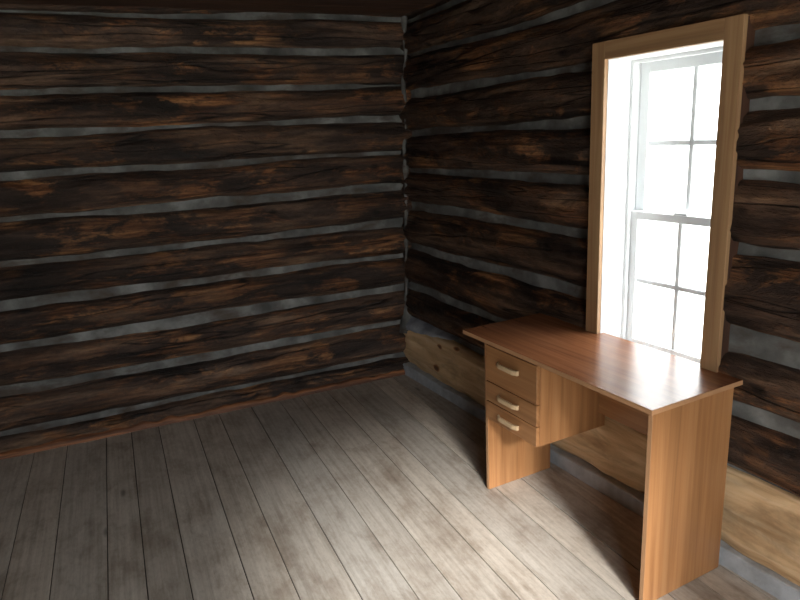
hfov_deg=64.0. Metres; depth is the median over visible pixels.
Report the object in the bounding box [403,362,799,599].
baseboard
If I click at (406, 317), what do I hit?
trim
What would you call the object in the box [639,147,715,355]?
ground
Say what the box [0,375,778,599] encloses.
floor
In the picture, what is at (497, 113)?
wall
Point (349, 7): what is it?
ceiling
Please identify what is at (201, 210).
wall
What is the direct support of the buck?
attached to the wall at (497, 113)
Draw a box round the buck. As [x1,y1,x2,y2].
[721,16,754,358]
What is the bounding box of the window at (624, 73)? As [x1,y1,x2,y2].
[600,41,722,362]
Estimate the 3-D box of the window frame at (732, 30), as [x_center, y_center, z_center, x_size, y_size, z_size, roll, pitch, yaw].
[0.950,-0.293,2.414,0.020,1.350,0.635,-11,16,-27]
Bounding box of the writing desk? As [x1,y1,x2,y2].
[463,313,742,599]
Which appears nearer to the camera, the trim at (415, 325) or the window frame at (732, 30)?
the window frame at (732, 30)
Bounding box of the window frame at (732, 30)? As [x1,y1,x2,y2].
[586,14,748,372]
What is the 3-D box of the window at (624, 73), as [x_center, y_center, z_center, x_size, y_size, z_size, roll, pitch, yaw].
[1.074,-0.315,2.479,0.263,1.247,0.529,-11,16,-27]
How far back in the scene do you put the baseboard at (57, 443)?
3.86 m
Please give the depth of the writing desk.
2.32 m
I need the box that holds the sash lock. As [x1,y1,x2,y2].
[674,212,690,215]
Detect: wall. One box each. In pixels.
[0,3,411,452]
[399,0,799,585]
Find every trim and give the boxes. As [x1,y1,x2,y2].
[399,16,411,332]
[406,316,458,339]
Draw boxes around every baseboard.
[0,369,404,459]
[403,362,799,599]
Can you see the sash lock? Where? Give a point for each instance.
(676, 213)
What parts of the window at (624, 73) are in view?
lower sash, upper sash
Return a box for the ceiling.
[0,0,441,15]

